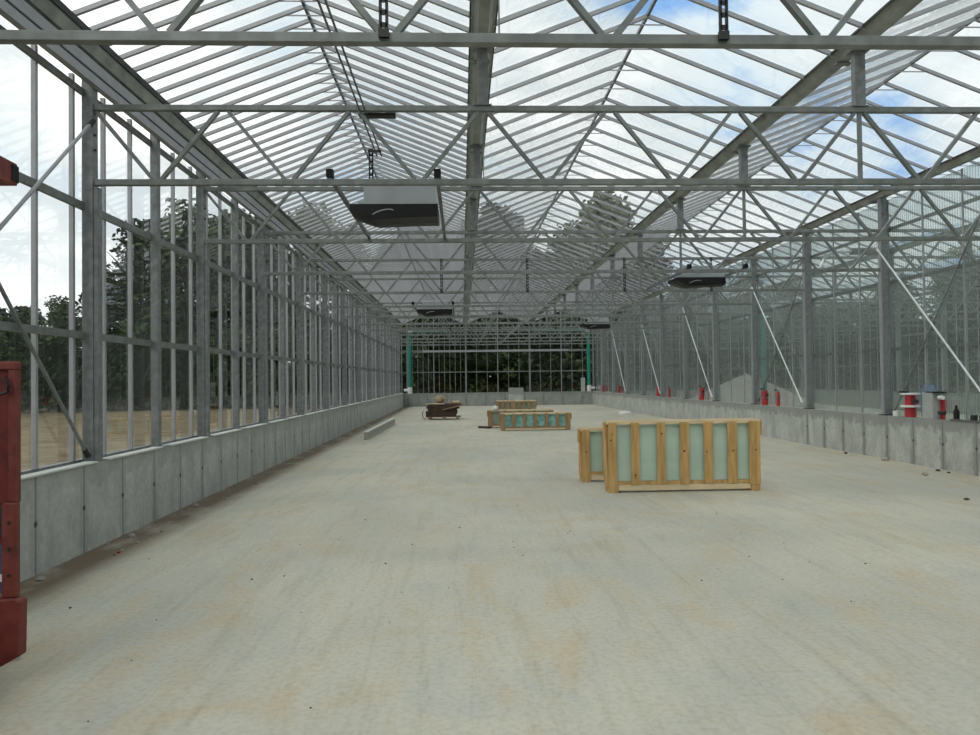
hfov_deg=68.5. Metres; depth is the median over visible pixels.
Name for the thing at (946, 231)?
roof truss
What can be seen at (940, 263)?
ceiling
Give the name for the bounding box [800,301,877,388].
bush
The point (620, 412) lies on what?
lid
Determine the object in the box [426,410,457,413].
bundle
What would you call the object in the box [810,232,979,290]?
roof truss
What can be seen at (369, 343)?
wall post
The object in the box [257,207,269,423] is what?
wall post
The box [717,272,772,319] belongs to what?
tree
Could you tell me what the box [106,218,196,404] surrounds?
tree
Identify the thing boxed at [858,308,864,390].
post
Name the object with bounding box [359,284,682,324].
roof truss
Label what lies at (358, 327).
wall post
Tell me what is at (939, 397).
outlet
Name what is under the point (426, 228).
tree
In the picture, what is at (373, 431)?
channel
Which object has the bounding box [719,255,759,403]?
window
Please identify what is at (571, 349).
window
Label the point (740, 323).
bush
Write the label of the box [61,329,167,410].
bush
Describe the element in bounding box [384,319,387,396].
wall post
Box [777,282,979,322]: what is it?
gutter
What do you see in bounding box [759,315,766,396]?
pipe
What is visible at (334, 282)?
wall post
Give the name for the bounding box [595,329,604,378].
window
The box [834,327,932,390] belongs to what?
bush
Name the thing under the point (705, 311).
roof truss
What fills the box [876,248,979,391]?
rod
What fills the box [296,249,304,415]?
wall post
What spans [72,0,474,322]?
ceiling
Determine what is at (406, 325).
end post
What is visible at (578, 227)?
tree
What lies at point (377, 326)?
wall post
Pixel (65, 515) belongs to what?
wall
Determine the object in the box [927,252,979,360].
tree
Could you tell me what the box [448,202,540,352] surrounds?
tree
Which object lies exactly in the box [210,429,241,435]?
sill
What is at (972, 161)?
ceiling
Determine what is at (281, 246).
wall post
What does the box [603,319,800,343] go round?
roof truss
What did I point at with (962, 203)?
window
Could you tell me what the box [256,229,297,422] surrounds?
window
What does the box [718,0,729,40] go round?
strap
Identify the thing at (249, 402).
bush
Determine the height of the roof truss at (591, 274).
1.428 m
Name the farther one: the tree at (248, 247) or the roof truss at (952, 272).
the tree at (248, 247)
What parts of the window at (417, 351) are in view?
rail, rail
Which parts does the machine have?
arm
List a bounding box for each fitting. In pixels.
[656,385,659,395]
[698,386,704,399]
[760,388,768,404]
[774,389,779,405]
[899,391,920,416]
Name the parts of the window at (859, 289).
rail, rail, rail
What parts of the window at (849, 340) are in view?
rail, rail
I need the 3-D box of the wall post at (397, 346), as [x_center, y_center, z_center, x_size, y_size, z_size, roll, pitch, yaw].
[-5.370,-0.553,41.604,0.200,4.193,0.200,-1,-1,-2]
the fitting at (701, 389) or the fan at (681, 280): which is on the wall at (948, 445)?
the fitting at (701, 389)
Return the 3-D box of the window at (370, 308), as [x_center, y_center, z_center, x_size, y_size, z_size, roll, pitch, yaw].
[-5.024,-0.578,30.599,0.094,3.863,3.284,-1,-1,-2]
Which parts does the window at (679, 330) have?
rail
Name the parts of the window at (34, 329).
rail, rail, sill rail, rail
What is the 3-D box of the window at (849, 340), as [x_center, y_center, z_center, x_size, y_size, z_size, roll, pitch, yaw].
[18.734,-0.888,37.850,0.064,4.163,3.138,-1,-1,-2]
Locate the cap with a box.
[893,411,899,415]
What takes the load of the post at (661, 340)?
on the wall at (948, 445)
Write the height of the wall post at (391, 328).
4.193 m
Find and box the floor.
[0,404,979,734]
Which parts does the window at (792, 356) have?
rail, rail, rail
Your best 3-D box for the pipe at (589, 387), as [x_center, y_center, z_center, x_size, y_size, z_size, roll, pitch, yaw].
[4.685,-0.481,44.968,3.680,3.963,0.273,-1,-1,-2]
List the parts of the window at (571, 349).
rail, rail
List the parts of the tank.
lid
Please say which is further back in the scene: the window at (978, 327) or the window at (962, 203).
the window at (978, 327)
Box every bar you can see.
[301,2,423,288]
[504,0,656,296]
[579,13,979,297]
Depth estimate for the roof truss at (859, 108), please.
7.47 m
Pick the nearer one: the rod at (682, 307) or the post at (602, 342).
the rod at (682, 307)
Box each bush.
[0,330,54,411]
[19,329,109,411]
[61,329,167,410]
[133,338,213,409]
[180,336,257,407]
[216,328,309,406]
[274,344,341,405]
[317,312,414,403]
[347,319,457,401]
[400,318,509,392]
[436,312,550,392]
[481,299,600,391]
[520,300,640,391]
[583,307,659,390]
[616,302,735,390]
[681,317,773,389]
[726,317,800,388]
[766,315,842,388]
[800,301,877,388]
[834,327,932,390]
[864,321,952,391]
[904,313,979,392]
[955,323,979,393]
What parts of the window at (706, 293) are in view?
rail, rail, rail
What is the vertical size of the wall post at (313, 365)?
4.193 m
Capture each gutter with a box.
[0,0,403,331]
[463,0,497,321]
[527,0,922,324]
[600,145,979,317]
[652,221,979,323]
[721,259,979,319]
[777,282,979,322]
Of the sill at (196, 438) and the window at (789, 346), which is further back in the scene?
the window at (789, 346)
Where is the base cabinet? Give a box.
[581,378,584,390]
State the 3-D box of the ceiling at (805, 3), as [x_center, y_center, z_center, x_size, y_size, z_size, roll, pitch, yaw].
[1.358,-3.551,21.605,3.930,0.819,46.825,-1,-1,-2]
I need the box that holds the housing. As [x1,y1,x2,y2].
[423,349,567,351]
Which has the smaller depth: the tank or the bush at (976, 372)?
the tank
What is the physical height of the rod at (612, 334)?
3.193 m
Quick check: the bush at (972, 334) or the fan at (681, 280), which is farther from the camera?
the bush at (972, 334)
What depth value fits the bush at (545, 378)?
52.41 m
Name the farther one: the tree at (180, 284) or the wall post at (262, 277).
the tree at (180, 284)
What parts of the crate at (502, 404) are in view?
glass pane, glass pane, rail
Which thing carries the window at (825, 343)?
in the wall at (852, 398)
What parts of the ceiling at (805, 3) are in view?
glass, glass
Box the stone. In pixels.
[35,576,45,580]
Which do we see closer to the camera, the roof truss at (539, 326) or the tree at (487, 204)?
the roof truss at (539, 326)
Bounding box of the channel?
[364,418,394,439]
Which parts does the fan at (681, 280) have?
support rail, support rail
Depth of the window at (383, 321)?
37.04 m
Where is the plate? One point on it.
(369, 115)
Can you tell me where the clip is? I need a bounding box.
[970,415,977,420]
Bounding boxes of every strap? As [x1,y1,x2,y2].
[369,149,373,178]
[378,0,388,38]
[440,259,442,292]
[526,258,528,291]
[623,258,625,291]
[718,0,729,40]
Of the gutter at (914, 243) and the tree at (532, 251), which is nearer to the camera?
the gutter at (914, 243)
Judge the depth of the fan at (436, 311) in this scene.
20.88 m
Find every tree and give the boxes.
[0,307,30,400]
[0,315,7,360]
[11,305,45,369]
[23,295,81,410]
[75,268,146,408]
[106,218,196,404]
[117,197,248,389]
[133,257,195,336]
[181,207,276,342]
[193,215,295,345]
[217,217,321,404]
[275,200,347,370]
[303,225,383,361]
[347,243,404,295]
[384,228,464,389]
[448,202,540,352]
[507,246,568,334]
[535,219,627,371]
[565,191,660,345]
[613,242,680,351]
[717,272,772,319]
[763,281,802,319]
[856,281,918,341]
[858,283,923,358]
[926,246,979,341]
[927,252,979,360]
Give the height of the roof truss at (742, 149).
1.428 m
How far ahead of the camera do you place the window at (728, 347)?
45.55 m
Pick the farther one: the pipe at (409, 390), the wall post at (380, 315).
the pipe at (409, 390)
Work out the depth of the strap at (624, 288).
16.91 m
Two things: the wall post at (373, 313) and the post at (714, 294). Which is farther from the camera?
the wall post at (373, 313)
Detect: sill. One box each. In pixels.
[21,461,97,479]
[103,447,162,459]
[164,436,208,445]
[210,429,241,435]
[242,423,267,428]
[268,419,287,422]
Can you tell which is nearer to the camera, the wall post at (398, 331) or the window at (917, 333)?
the window at (917, 333)
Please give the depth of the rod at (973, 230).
12.54 m
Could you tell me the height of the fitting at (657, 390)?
0.455 m
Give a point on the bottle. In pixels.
(956, 413)
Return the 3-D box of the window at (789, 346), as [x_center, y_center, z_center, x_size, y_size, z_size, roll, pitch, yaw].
[18.492,-0.780,44.089,0.064,4.163,3.138,-1,-1,-2]
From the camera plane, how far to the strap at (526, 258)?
16.82 m
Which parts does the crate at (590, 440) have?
rail, glass pane, glass pane, rail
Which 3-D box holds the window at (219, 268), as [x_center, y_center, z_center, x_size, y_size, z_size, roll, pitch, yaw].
[-4.298,-0.901,11.883,0.094,3.863,3.284,-1,-1,-2]
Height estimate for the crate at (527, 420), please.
0.560 m
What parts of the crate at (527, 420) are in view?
glass pane, glass pane, rail, rail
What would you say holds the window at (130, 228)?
in the wall at (65, 515)
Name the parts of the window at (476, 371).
rail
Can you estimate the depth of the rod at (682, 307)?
24.77 m
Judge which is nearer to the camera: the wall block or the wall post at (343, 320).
the wall post at (343, 320)
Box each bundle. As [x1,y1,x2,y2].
[426,406,459,408]
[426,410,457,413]
[426,414,456,416]
[428,404,460,406]
[428,409,456,410]
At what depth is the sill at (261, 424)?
12.73 m
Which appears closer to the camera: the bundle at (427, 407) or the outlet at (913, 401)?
the outlet at (913, 401)
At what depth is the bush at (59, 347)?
47.78 m
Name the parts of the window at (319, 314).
rail, rail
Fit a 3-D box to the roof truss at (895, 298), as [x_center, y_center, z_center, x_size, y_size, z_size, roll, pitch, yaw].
[13.136,-2.435,26.730,11.895,1.428,0.120,-1,-1,-2]
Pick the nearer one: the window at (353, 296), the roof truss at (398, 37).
the roof truss at (398, 37)
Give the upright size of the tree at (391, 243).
14.222 m
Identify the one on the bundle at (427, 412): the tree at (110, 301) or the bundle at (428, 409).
the bundle at (428, 409)
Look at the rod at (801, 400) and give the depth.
18.48 m
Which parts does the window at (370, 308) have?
glass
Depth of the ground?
30.20 m
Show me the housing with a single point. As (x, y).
(512, 350)
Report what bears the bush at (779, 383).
on the ground
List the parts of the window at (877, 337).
rail, rail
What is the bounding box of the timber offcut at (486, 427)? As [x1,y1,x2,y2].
[478,426,490,428]
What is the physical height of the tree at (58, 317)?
8.267 m
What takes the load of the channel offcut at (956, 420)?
on the wall at (948, 445)
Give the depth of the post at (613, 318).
38.89 m
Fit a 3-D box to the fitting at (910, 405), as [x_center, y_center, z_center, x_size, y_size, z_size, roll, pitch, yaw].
[7.700,0.673,13.233,0.376,0.475,0.325,-2,-1,44]
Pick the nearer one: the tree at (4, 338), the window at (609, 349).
the tree at (4, 338)
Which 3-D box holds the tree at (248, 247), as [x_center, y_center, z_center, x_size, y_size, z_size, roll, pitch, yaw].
[-18.023,-4.650,58.478,9.033,15.783,8.725,-1,-1,30]
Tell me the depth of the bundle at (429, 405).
29.45 m
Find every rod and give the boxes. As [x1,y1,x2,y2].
[0,118,95,230]
[0,282,89,457]
[612,334,625,390]
[642,326,659,393]
[682,307,712,397]
[751,287,802,402]
[758,277,801,401]
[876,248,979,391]
[892,222,977,413]
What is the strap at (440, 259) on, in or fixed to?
attached to the roof truss at (639, 257)
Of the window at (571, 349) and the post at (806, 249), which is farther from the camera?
the window at (571, 349)
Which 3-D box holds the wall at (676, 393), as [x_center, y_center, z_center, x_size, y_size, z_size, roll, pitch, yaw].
[12.486,1.974,45.429,11.695,1.117,0.220,-1,-1,-2]
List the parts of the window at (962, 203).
rail, rail, rail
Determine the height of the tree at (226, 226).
16.161 m
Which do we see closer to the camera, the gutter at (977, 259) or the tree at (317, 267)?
the gutter at (977, 259)
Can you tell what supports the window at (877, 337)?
in the wall at (852, 398)
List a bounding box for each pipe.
[404,331,439,393]
[536,329,594,390]
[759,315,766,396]
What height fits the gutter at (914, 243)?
0.133 m
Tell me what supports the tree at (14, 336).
on the ground
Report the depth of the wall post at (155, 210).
8.81 m
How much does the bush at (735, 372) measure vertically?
6.571 m
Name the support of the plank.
on the bundle at (427, 407)
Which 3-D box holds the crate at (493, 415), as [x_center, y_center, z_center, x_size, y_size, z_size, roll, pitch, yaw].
[1.010,1.713,24.256,2.220,0.600,0.494,-1,-1,-2]
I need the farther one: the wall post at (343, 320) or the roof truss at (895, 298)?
the roof truss at (895, 298)
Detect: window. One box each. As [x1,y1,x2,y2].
[0,25,84,474]
[81,98,198,458]
[206,186,259,433]
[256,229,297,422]
[302,257,323,413]
[327,275,342,408]
[345,289,356,403]
[359,299,367,401]
[367,308,376,399]
[376,315,384,397]
[383,321,390,395]
[390,326,395,394]
[395,331,400,372]
[401,319,461,392]
[467,314,528,391]
[530,311,591,391]
[594,311,655,390]
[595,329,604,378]
[604,317,616,391]
[616,310,629,391]
[629,307,645,393]
[646,295,665,395]
[655,316,718,389]
[664,288,689,397]
[688,287,719,399]
[717,316,780,385]
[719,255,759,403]
[758,233,813,407]
[780,322,800,388]
[803,315,832,389]
[811,200,892,413]
[831,308,863,389]
[862,306,901,390]
[889,168,979,419]
[900,295,947,391]
[945,290,979,393]
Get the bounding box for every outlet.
[911,399,918,403]
[937,395,944,399]
[937,411,946,414]
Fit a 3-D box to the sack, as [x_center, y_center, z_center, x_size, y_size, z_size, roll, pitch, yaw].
[-2.078,1.306,29.784,0.405,0.355,0.412,-1,-1,-2]
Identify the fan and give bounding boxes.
[326,169,445,238]
[412,301,454,316]
[573,318,616,329]
[647,264,747,289]
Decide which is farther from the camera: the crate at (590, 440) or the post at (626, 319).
the post at (626, 319)
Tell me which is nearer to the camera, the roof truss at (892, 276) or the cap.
the cap
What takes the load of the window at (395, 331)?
in the wall at (65, 515)
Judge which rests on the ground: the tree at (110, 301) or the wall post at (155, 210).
the tree at (110, 301)
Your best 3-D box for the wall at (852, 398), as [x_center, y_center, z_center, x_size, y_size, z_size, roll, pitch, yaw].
[19.366,1.493,22.297,0.260,1.137,46.993,-1,-1,-2]
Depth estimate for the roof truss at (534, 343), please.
41.83 m
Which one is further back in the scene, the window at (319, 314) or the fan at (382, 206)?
the window at (319, 314)
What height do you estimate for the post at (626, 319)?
4.213 m
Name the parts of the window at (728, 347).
rail, rail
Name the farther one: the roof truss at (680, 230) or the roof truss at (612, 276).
the roof truss at (612, 276)
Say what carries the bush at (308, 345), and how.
on the ground
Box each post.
[79,58,106,462]
[148,116,168,447]
[196,155,211,436]
[231,198,244,429]
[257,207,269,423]
[279,236,289,418]
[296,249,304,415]
[310,262,315,412]
[322,270,329,409]
[333,281,339,407]
[341,285,347,405]
[349,291,352,403]
[356,297,360,402]
[362,301,364,400]
[367,305,371,399]
[372,309,374,398]
[376,312,380,397]
[380,315,382,396]
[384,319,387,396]
[387,321,389,395]
[390,325,393,394]
[393,326,395,394]
[396,329,398,393]
[398,331,399,392]
[406,325,407,393]
[465,332,466,392]
[528,324,530,391]
[592,331,594,390]
[601,329,603,391]
[612,317,616,392]
[625,310,629,393]
[640,302,644,394]
[659,294,665,396]
[682,288,689,398]
[711,287,719,400]
[750,254,758,403]
[800,318,803,388]
[802,233,814,408]
[827,315,832,389]
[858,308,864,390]
[877,198,892,414]
[895,301,900,391]
[940,292,948,392]
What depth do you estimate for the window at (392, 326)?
38.86 m
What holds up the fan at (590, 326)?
on the roof truss at (564, 295)
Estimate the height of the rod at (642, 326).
3.243 m
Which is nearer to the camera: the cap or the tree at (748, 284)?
the cap
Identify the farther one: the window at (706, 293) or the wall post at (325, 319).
the window at (706, 293)
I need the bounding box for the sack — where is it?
[435,395,444,402]
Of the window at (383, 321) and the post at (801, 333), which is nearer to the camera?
the window at (383, 321)
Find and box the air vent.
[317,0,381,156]
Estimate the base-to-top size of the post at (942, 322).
4.213 m
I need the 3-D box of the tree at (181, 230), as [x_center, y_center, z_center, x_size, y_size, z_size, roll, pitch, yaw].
[-23.251,-4.865,55.047,8.974,16.234,9.292,-1,-1,25]
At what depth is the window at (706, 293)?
24.39 m
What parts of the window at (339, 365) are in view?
rail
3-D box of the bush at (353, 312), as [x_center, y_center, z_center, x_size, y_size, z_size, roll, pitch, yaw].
[-9.632,-0.485,54.067,8.336,7.199,8.563,-2,-1,43]
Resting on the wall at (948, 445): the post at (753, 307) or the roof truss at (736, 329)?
the post at (753, 307)
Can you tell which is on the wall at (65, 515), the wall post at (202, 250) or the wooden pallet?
the wall post at (202, 250)
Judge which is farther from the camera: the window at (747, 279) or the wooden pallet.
the wooden pallet
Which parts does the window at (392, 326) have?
glass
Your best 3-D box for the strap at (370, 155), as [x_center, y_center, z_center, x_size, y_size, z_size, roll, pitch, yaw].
[-1.424,-2.387,8.625,0.062,0.470,0.026,-1,-1,-2]
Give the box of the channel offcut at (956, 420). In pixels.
[950,419,979,422]
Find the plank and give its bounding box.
[443,404,462,409]
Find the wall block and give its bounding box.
[508,388,523,399]
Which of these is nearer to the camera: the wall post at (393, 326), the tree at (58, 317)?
the wall post at (393, 326)
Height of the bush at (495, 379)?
7.614 m
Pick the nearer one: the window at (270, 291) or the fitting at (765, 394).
the window at (270, 291)
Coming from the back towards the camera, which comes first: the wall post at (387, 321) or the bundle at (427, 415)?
the wall post at (387, 321)
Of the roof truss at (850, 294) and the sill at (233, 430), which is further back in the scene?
the roof truss at (850, 294)
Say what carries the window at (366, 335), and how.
in the wall at (65, 515)
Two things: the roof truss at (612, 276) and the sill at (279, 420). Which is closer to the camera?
the sill at (279, 420)
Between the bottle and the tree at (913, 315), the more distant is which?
the tree at (913, 315)
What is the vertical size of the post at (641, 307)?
4.213 m
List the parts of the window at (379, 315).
glass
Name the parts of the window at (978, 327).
rail, rail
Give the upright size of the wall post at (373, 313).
4.193 m
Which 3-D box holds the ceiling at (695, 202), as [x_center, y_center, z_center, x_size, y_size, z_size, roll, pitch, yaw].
[5.340,-3.596,21.760,3.930,0.819,46.825,-1,-1,-2]
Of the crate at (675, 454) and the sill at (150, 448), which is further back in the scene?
the crate at (675, 454)
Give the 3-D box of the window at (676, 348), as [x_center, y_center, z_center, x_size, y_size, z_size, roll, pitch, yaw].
[12.410,-1.126,45.429,4.008,5.083,0.100,-1,-1,-2]
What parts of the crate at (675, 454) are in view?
rail, rail, glass pane, glass pane, rail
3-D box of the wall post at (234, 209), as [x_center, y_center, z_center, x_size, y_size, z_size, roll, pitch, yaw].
[-4.220,-1.066,11.970,0.200,4.193,0.200,-1,-1,-2]
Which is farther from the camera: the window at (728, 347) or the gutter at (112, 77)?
the window at (728, 347)
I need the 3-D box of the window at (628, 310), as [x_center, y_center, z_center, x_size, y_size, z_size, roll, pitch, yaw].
[6.885,-0.767,37.390,0.062,4.187,3.134,-1,-1,-2]
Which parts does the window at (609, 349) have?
rail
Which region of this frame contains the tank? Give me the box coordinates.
[922,391,946,419]
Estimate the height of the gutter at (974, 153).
0.133 m
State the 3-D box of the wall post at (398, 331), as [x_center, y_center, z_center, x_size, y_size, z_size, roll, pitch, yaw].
[-5.431,-0.526,43.164,0.200,4.193,0.200,-1,-1,-2]
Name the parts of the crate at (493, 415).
glass pane, rail, rail, glass pane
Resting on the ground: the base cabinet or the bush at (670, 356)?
the bush at (670, 356)
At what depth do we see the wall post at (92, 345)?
7.24 m
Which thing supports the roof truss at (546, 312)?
attached to the wall post at (385, 332)
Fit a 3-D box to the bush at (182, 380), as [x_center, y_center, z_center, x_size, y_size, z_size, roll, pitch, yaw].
[-22.404,0.500,50.539,6.108,5.275,6.274,0,-1,-17]
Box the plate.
[358,113,395,118]
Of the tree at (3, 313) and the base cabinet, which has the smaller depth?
the base cabinet
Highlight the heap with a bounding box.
[691,373,865,412]
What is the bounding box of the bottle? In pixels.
[953,405,959,418]
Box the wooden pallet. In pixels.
[422,411,460,419]
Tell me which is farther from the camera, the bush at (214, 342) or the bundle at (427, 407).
the bush at (214, 342)
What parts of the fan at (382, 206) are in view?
support rail, support rail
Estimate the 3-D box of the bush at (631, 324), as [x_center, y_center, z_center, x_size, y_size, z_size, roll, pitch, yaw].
[10.423,-0.814,54.834,8.596,7.423,8.829,-1,-1,13]
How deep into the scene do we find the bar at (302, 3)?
10.17 m
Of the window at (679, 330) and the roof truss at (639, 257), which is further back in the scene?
the window at (679, 330)
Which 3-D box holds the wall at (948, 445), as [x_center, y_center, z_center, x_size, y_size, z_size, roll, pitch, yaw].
[7.420,1.627,21.831,0.260,1.137,46.993,-1,-1,-2]
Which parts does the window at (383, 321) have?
glass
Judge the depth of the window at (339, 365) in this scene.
21.46 m
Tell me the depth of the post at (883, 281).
13.95 m
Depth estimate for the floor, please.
5.19 m
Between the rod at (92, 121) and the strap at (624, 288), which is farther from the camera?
the strap at (624, 288)
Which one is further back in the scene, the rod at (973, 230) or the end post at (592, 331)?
the end post at (592, 331)
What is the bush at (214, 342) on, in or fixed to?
on the ground
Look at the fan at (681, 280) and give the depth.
14.86 m
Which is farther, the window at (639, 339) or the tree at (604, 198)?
the tree at (604, 198)
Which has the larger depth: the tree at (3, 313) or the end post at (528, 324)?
the tree at (3, 313)
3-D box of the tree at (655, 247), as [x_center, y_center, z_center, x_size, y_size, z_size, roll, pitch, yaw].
[14.000,-4.244,61.828,7.894,14.280,8.173,-1,-1,-3]
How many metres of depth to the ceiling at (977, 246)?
26.47 m
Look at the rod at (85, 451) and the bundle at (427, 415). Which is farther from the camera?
the bundle at (427, 415)
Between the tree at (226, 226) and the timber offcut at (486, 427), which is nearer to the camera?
the timber offcut at (486, 427)
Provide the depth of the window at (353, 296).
24.58 m
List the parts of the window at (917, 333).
rail, rail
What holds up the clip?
on the wall at (948, 445)
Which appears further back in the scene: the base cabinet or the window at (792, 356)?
the base cabinet
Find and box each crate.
[487,409,552,427]
[496,400,536,408]
[499,412,571,430]
[577,427,603,481]
[602,418,761,492]
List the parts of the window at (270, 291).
rail, rail, sill rail, rail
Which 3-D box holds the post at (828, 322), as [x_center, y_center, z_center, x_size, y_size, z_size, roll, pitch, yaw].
[18.561,-0.885,39.414,0.190,4.213,0.220,-1,-1,-2]
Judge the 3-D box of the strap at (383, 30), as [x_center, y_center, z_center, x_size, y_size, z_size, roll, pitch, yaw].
[-0.637,-2.628,4.273,0.062,1.352,0.026,-1,-1,-2]
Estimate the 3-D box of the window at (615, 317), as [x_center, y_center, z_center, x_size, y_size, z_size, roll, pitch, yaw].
[6.764,-0.713,40.510,0.062,4.187,3.134,-1,-1,-2]
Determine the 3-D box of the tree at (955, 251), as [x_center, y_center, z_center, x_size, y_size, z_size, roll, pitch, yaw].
[33.119,-3.061,50.339,5.699,10.961,6.050,-1,-1,21]
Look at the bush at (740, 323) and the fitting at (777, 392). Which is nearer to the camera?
the fitting at (777, 392)
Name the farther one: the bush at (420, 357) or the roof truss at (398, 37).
the bush at (420, 357)
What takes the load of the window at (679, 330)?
in the wall at (948, 445)
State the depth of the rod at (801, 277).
18.70 m
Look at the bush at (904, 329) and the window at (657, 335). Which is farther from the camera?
the bush at (904, 329)
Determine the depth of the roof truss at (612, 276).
19.99 m
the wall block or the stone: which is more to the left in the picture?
the stone
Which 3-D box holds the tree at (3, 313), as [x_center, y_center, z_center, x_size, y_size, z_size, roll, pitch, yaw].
[-32.716,-0.490,47.499,4.107,7.240,3.547,-1,-1,8]
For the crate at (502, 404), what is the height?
0.820 m
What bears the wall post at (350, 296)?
on the wall at (65, 515)
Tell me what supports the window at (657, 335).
in the wall at (948, 445)
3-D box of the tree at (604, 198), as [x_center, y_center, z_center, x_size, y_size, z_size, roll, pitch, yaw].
[10.627,-6.353,62.868,9.721,18.699,10.321,0,-1,-43]
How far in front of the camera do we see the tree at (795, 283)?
62.40 m
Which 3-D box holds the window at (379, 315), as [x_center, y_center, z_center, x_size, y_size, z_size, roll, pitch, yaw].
[-5.146,-0.524,33.719,0.094,3.863,3.284,-1,-1,-2]
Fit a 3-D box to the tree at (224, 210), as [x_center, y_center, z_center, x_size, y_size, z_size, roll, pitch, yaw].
[-23.261,-5.457,64.154,9.787,17.732,9.218,0,-1,-39]
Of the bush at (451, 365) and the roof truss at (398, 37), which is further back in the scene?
the bush at (451, 365)
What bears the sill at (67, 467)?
on the wall at (65, 515)
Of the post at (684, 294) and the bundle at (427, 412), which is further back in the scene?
the bundle at (427, 412)
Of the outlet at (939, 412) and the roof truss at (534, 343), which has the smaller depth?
the outlet at (939, 412)
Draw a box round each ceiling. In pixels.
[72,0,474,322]
[468,0,865,321]
[535,0,979,320]
[623,160,979,320]
[678,217,979,319]
[741,251,979,317]
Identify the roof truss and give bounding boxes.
[0,0,979,49]
[94,47,979,186]
[204,145,979,243]
[264,198,880,274]
[301,233,803,294]
[326,255,751,307]
[346,273,712,317]
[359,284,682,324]
[370,294,659,330]
[379,303,640,335]
[387,309,624,339]
[393,318,611,342]
[398,320,600,345]
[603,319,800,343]
[628,309,858,337]
[663,293,941,328]
[687,282,979,322]
[717,271,979,314]
[756,253,979,304]
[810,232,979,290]
[887,229,979,271]
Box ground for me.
[21,390,341,470]
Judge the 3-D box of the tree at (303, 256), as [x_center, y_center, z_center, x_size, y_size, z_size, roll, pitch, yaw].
[-15.880,-5.701,64.171,9.965,18.054,9.386,-1,-1,33]
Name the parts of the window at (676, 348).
rail, rail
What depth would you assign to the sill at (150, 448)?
7.91 m
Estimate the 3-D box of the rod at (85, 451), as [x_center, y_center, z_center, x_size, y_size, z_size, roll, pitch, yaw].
[-3.973,-0.805,5.715,0.051,3.364,3.034,-1,-1,-2]
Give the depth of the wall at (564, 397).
44.60 m
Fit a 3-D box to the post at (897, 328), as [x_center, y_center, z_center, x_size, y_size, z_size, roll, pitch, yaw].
[18.803,-0.993,33.175,0.190,4.213,0.220,-1,-1,-2]
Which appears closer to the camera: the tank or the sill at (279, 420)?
the tank
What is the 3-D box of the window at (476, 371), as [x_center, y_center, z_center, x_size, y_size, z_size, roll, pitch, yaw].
[0.465,-0.991,44.963,4.008,5.083,0.100,-1,-1,-2]
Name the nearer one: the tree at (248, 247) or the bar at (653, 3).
the bar at (653, 3)
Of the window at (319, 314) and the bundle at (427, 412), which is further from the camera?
the bundle at (427, 412)
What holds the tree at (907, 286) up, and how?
on the ground
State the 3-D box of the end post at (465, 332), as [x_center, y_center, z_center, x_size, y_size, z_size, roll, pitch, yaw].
[-1.509,-0.555,44.859,0.100,4.253,0.240,-1,-1,-2]
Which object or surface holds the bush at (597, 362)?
on the ground
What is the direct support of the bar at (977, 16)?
attached to the ceiling at (695, 202)
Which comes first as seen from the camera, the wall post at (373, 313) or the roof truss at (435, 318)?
the wall post at (373, 313)
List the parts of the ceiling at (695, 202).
glass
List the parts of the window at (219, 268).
rail, rail, sill rail, rail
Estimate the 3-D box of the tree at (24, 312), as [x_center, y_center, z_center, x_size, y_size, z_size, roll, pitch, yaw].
[-35.221,-0.708,55.058,4.547,8.016,3.928,-1,-1,32]
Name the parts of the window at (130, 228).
sill rail, rail, rail, rail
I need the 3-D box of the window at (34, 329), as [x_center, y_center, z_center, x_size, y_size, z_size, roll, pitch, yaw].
[-4.056,-1.009,5.644,0.094,3.863,3.284,-1,-1,-2]
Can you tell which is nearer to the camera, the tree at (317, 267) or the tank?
the tank
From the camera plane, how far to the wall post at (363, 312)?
27.52 m
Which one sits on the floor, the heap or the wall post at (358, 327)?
the heap
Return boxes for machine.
[0,156,26,666]
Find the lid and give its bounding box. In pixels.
[619,411,631,413]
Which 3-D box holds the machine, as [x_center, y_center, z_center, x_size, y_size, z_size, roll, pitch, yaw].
[-2.816,0.258,3.057,0.656,2.873,1.935,-1,-1,-2]
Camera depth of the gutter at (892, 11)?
9.00 m
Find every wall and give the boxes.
[20,393,403,581]
[403,391,592,406]
[593,391,979,476]
[605,390,707,397]
[783,388,979,414]
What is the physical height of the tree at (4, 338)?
10.602 m
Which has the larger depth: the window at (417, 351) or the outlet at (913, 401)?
the window at (417, 351)
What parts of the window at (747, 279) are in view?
rail, rail, rail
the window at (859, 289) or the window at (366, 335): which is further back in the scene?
the window at (366, 335)
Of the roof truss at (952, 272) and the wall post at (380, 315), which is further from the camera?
the wall post at (380, 315)
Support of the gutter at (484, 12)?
on the roof truss at (534, 343)

